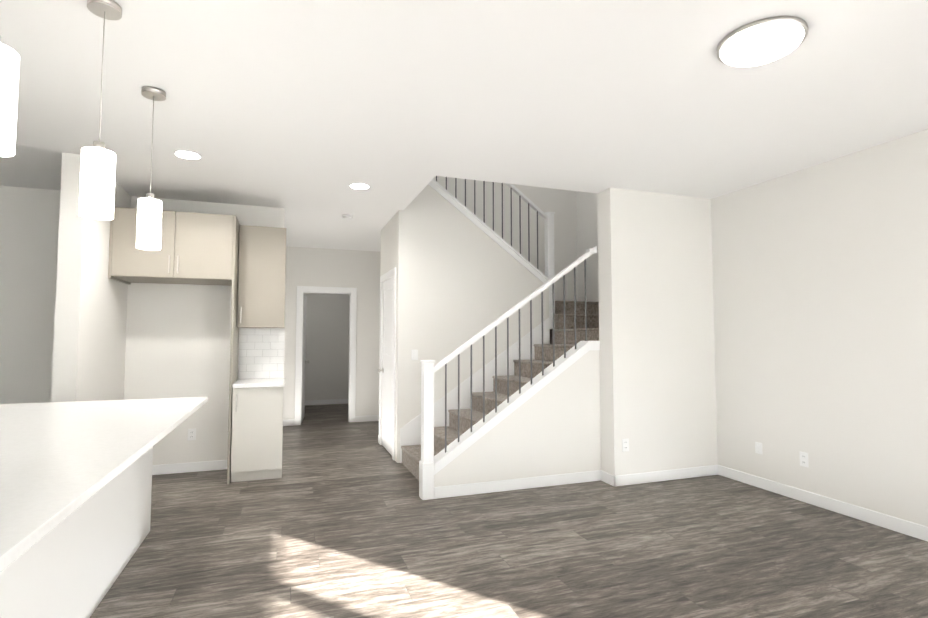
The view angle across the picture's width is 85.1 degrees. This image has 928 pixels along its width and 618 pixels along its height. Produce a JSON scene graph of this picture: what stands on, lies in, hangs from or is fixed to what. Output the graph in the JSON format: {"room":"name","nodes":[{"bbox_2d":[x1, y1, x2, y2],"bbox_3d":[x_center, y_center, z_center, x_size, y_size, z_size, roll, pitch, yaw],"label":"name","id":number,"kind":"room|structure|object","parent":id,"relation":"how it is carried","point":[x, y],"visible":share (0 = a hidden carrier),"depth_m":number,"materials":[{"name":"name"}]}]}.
{"room":"kitchen","nodes":[
{"label":"kitchen","id":0,"kind":"room"},
{"bbox_2d":[51,153,130,401],"bbox_3d":[-3.168,0.217,4.339,0.152,2.740,1.200,1,-3,-19],"label":"wall","id":1,"kind":"structure","parent":0,"point":[89,349],"depth_m":3.91,"materials":[{"name":"white paint"}]},
{"bbox_2d":[0,186,272,464],"bbox_3d":[-3.890,0.241,4.784,3.845,2.740,0.120,1,-3,-19],"label":"wall","id":2,"kind":"structure","parent":0,"point":[178,337],"depth_m":4.98,"materials":[{"name":"white paint"}]},
{"bbox_2d":[152,460,226,474],"bbox_3d":[-2.818,1.579,5.019,0.961,0.095,0.013,1,-3,-19],"label":"baseboard","id":3,"kind":"structure","parent":2,"relation":"attached to","point":[218,464],"depth_m":5.04,"materials":[{"name":"white wood"}]},
{"bbox_2d":[188,428,195,440],"bbox_3d":[-2.730,1.259,5.069,0.072,0.115,0.007,1,-3,-19],"label":"outlet","id":4,"kind":"object","parent":2,"relation":"attached to","point":[191,434],"visible":1,"depth_m":5.07,"materials":[{"name":"white plastic"}]},
{"bbox_2d":[238,328,284,378],"bbox_3d":[-2.129,0.465,5.323,0.442,0.526,0.009,1,-3,-19],"label":"backsplash","id":5,"kind":"structure","parent":2,"relation":"attached to","point":[261,352],"depth_m":5.32,"materials":[{"name":"tile"}]},
{"bbox_2d":[237,225,285,327],"bbox_3d":[-2.071,-0.317,5.201,0.442,1.020,0.356,1,-3,-19],"label":"wall cabinet","id":6,"kind":"object","parent":2,"relation":"attached to","point":[261,276],"visible":1,"depth_m":5.06,"materials":[{"name":"beige wood"}]},
{"bbox_2d":[272,207,284,227],"bbox_3d":[-2.407,0.338,6.538,0.120,2.740,2.450,1,-3,-19],"label":"wall","id":7,"kind":"structure","parent":0,"point":[279,217],"depth_m":5.46,"materials":[{"name":"white paint"}]},
{"bbox_2d":[304,293,349,400],"bbox_3d":[-2.943,0.535,10.145,3.840,2.740,0.120,1,-3,-19],"label":"wall","id":8,"kind":"structure","parent":0,"point":[327,350],"depth_m":10.12,"materials":[{"name":"white paint"}]},
{"bbox_2d":[305,399,347,404],"bbox_3d":[-2.921,1.852,10.011,3.600,0.095,0.013,1,-3,-19],"label":"baseboard","id":9,"kind":"structure","parent":8,"relation":"attached to","point":[333,401],"depth_m":10.06,"materials":[{"name":"white wood"}]},
{"bbox_2d":[283,246,380,419],"bbox_3d":[-1.535,0.429,8.206,2.875,2.740,0.120,1,-3,-19],"label":"wall","id":10,"kind":"structure","parent":0,"point":[359,270],"depth_m":8.04,"materials":[{"name":"white paint"}]},
{"bbox_2d":[301,293,308,421],"bbox_3d":[-2.597,0.779,8.254,0.103,2.030,0.710,1,-3,-13],"label":"room door","id":11,"kind":"structure","parent":10,"relation":"in","point":[304,361],"depth_m":8.26,"materials":[{"name":"white wood"}]},
{"bbox_2d":[294,286,356,425],"bbox_3d":[-2.171,0.719,7.956,0.914,2.132,0.138,1,-3,-19],"label":"door frame","id":12,"kind":"structure","parent":10,"relation":"attached to","point":[301,290],"depth_m":7.97,"materials":[{"name":"white wood"}]},
{"bbox_2d":[355,415,378,421],"bbox_3d":[-0.996,1.756,8.253,1.538,0.095,0.013,1,-3,-19],"label":"baseboard","id":13,"kind":"structure","parent":10,"relation":"attached to","point":[365,418],"depth_m":8.05,"materials":[{"name":"white wood"}]},
{"bbox_2d":[380,213,396,444],"bbox_3d":[-0.866,0.313,6.091,0.120,2.740,1.000,1,-3,-19],"label":"wall","id":14,"kind":"structure","parent":0,"point":[388,245],"depth_m":6.12,"materials":[{"name":"white paint"}]},
{"bbox_2d":[377,277,392,454],"bbox_3d":[-0.919,0.656,6.005,0.103,2.030,0.754,1,-3,-19],"label":"door","id":15,"kind":"structure","parent":14,"relation":"in","point":[387,359],"depth_m":6.04,"materials":[{"name":"white wood"}]},
{"bbox_2d":[379,267,395,459],"bbox_3d":[-0.916,0.618,6.008,0.018,2.122,0.924,1,-3,-19],"label":"door frame","id":16,"kind":"structure","parent":14,"relation":"attached to","point":[392,273],"depth_m":5.65,"materials":[{"name":"white wood"}]},
{"bbox_2d":[0,0,927,251],"bbox_3d":[-1.149,-1.367,3.386,8.030,0.320,14.200,1,-3,-19],"label":"ceiling","id":17,"kind":"structure","parent":0,"point":[305,114],"depth_m":2.93,"materials":[{"name":"white paint"}]},
{"bbox_2d":[0,36,19,156],"bbox_3d":[-1.252,-0.867,1.347,0.120,0.899,0.120,1,-3,-19],"label":"pendant light","id":18,"kind":"object","parent":17,"relation":"hanging from","point":[9,67],"visible":1,"depth_m":1.33,"materials":[{"name":"white glass"}]},
{"bbox_2d":[79,0,121,219],"bbox_3d":[-1.505,-0.826,2.094,0.120,0.899,0.120,1,-3,-19],"label":"pendant light","id":19,"kind":"object","parent":17,"relation":"hanging from","point":[97,181],"visible":1,"depth_m":2.05,"materials":[{"name":"white glass"}]},
{"bbox_2d":[136,86,165,249],"bbox_3d":[-1.758,-0.785,2.842,0.120,0.899,0.120,1,-3,-19],"label":"pendant light","id":20,"kind":"object","parent":17,"relation":"hanging from","point":[149,217],"visible":1,"depth_m":2.79,"materials":[{"name":"white glass"}]},
{"bbox_2d":[174,150,201,159],"bbox_3d":[-2.111,-1.177,3.864,0.190,0.008,0.190,1,-3,-19],"label":"recessed light","id":21,"kind":"object","parent":17,"relation":"in","point":[186,154],"visible":1,"depth_m":3.85,"materials":[{"name":"white"}]},
{"bbox_2d":[342,214,353,219],"bbox_3d":[-1.337,-1.056,5.819,0.130,0.036,0.130,1,-3,-19],"label":"smoke detector","id":22,"kind":"object","parent":17,"relation":"attached to","point":[347,217],"visible":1,"depth_m":5.78,"materials":[{"name":"white plastic"}]},
{"bbox_2d":[349,183,369,189],"bbox_3d":[-0.964,-1.133,4.670,0.190,0.008,0.190,1,-3,-19],"label":"recessed light","id":23,"kind":"object","parent":17,"relation":"in","point":[361,186],"visible":1,"depth_m":4.66,"materials":[{"name":"white"}]},
{"bbox_2d":[716,16,807,66],"bbox_3d":[1.394,-1.226,2.374,0.370,0.072,0.370,1,-3,-19],"label":"flush ceiling light","id":24,"kind":"object","parent":17,"relation":"attached to","point":[762,41],"visible":1,"depth_m":2.30,"materials":[{"name":"white glass"}]},
{"bbox_2d":[395,184,548,462],"bbox_3d":[0.136,-0.019,5.868,1.850,3.378,0.120,1,-3,-19],"label":"wall","id":25,"kind":"structure","parent":0,"point":[461,279],"depth_m":5.70,"materials":[{"name":"white paint"}]},
{"bbox_2d":[411,350,417,359],"bbox_3d":[-0.540,0.503,5.531,0.072,0.115,0.009,1,-3,-19],"label":"light switch","id":26,"kind":"object","parent":25,"relation":"attached to","point":[414,354],"visible":1,"depth_m":5.53,"materials":[{"name":"white plastic"}]},
{"bbox_2d":[433,176,577,300],"bbox_3d":[0.290,-1.067,7.041,2.880,5.600,0.120,1,-3,-19],"label":"wall","id":27,"kind":"structure","parent":0,"point":[561,204],"depth_m":7.23,"materials":[{"name":"white paint"}]},
{"bbox_2d":[90,404,927,617],"bbox_3d":[-1.132,1.586,3.177,8.430,0.120,14.500,1,-3,-19],"label":"floor","id":28,"kind":"structure","parent":0,"point":[340,518],"depth_m":3.19,"materials":[{"name":"brown wood"}]},
{"bbox_2d":[0,449,152,617],"bbox_3d":[-1.923,1.009,1.667,0.755,0.868,3.720,1,-3,-19],"label":"kitchen island","id":29,"kind":"object","parent":28,"relation":"on","point":[71,571],"depth_m":2.37,"materials":[{"name":"white"}]},
{"bbox_2d":[0,397,207,576],"bbox_3d":[-1.831,0.551,1.694,1.250,0.032,3.864,1,-3,-19],"label":"countertop","id":30,"kind":"structure","parent":29,"relation":"on","point":[55,457],"depth_m":1.97,"materials":[{"name":"white stone"}]},
{"bbox_2d":[108,207,239,484],"bbox_3d":[-2.715,0.367,4.793,1.003,2.490,0.626,1,-3,-19],"label":"cabinet","id":31,"kind":"object","parent":28,"relation":"on","point":[199,248],"visible":0.94,"depth_m":4.62,"materials":[{"name":"beige wood"}]},
{"bbox_2d":[231,378,284,481],"bbox_3d":[-2.021,1.168,4.994,0.452,0.912,0.626,1,-3,-19],"label":"base cabinet","id":32,"kind":"object","parent":28,"relation":"on","point":[257,428],"visible":1,"depth_m":4.73,"materials":[{"name":"painted wood"},{"name":"brushed nickel"}]},
{"bbox_2d":[400,176,599,499],"bbox_3d":[0.662,-0.409,5.851,2.940,4.156,2.298,1,-3,-19],"label":"staircase","id":33,"kind":"structure","parent":28,"relation":"on","point":[446,429],"depth_m":5.31,"materials":[{"name":"wood"}]},
{"bbox_2d":[434,350,600,486],"bbox_3d":[0.501,0.962,4.584,1.638,1.280,0.120,1,-3,-19],"label":"wall","id":34,"kind":"structure","parent":0,"point":[552,427],"depth_m":4.60,"materials":[{"name":"white paint"}]},
{"bbox_2d":[434,470,603,498],"bbox_3d":[0.523,1.550,4.488,1.639,0.095,0.013,1,-3,-19],"label":"baseboard","id":35,"kind":"structure","parent":34,"relation":"attached to","point":[588,476],"depth_m":4.46,"materials":[{"name":"white wood"}]},
{"bbox_2d":[597,187,717,475],"bbox_3d":[1.894,-1.178,5.017,1.200,5.600,0.210,1,-3,-19],"label":"wall","id":36,"kind":"structure","parent":0,"point":[657,353],"depth_m":4.81,"materials":[{"name":"white paint"}]},
{"bbox_2d":[622,438,628,451],"bbox_3d":[1.478,1.244,4.622,0.072,0.115,0.007,1,-3,-19],"label":"outlet","id":37,"kind":"object","parent":36,"relation":"attached to","point":[625,444],"visible":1,"depth_m":4.62,"materials":[{"name":"white plastic"}]},
{"bbox_2d":[612,465,715,486],"bbox_3d":[1.907,1.564,4.754,1.175,0.095,0.013,1,-3,-19],"label":"baseboard","id":38,"kind":"structure","parent":36,"relation":"attached to","point":[665,475],"depth_m":4.73,"materials":[{"name":"white wood"}]},
{"bbox_2d":[576,129,927,526],"bbox_3d":[3.389,-1.301,2.764,0.120,5.600,10.260,1,-3,-19],"label":"wall","id":39,"kind":"structure","parent":0,"point":[820,287],"depth_m":3.98,"materials":[{"name":"white paint"}]},
{"bbox_2d":[755,442,761,453],"bbox_3d":[2.646,1.250,4.539,0.009,0.100,0.070,1,-3,-19],"label":"outlet","id":40,"kind":"object","parent":39,"relation":"attached to","point":[758,447],"visible":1,"depth_m":4.54,"materials":[{"name":"white plastic"}]},
{"bbox_2d":[799,452,808,466],"bbox_3d":[2.787,1.233,4.144,0.007,0.115,0.072,1,-3,-19],"label":"outlet","id":41,"kind":"object","parent":39,"relation":"attached to","point":[804,459],"visible":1,"depth_m":4.14,"materials":[{"name":"white plastic"}]},
{"bbox_2d":[716,465,927,540],"bbox_3d":[3.329,1.446,2.582,0.013,0.095,5.060,1,-3,-19],"label":"baseboard","id":42,"kind":"structure","parent":39,"relation":"attached to","point":[909,528],"depth_m":3.91,"materials":[{"name":"white wood"}]}
]}

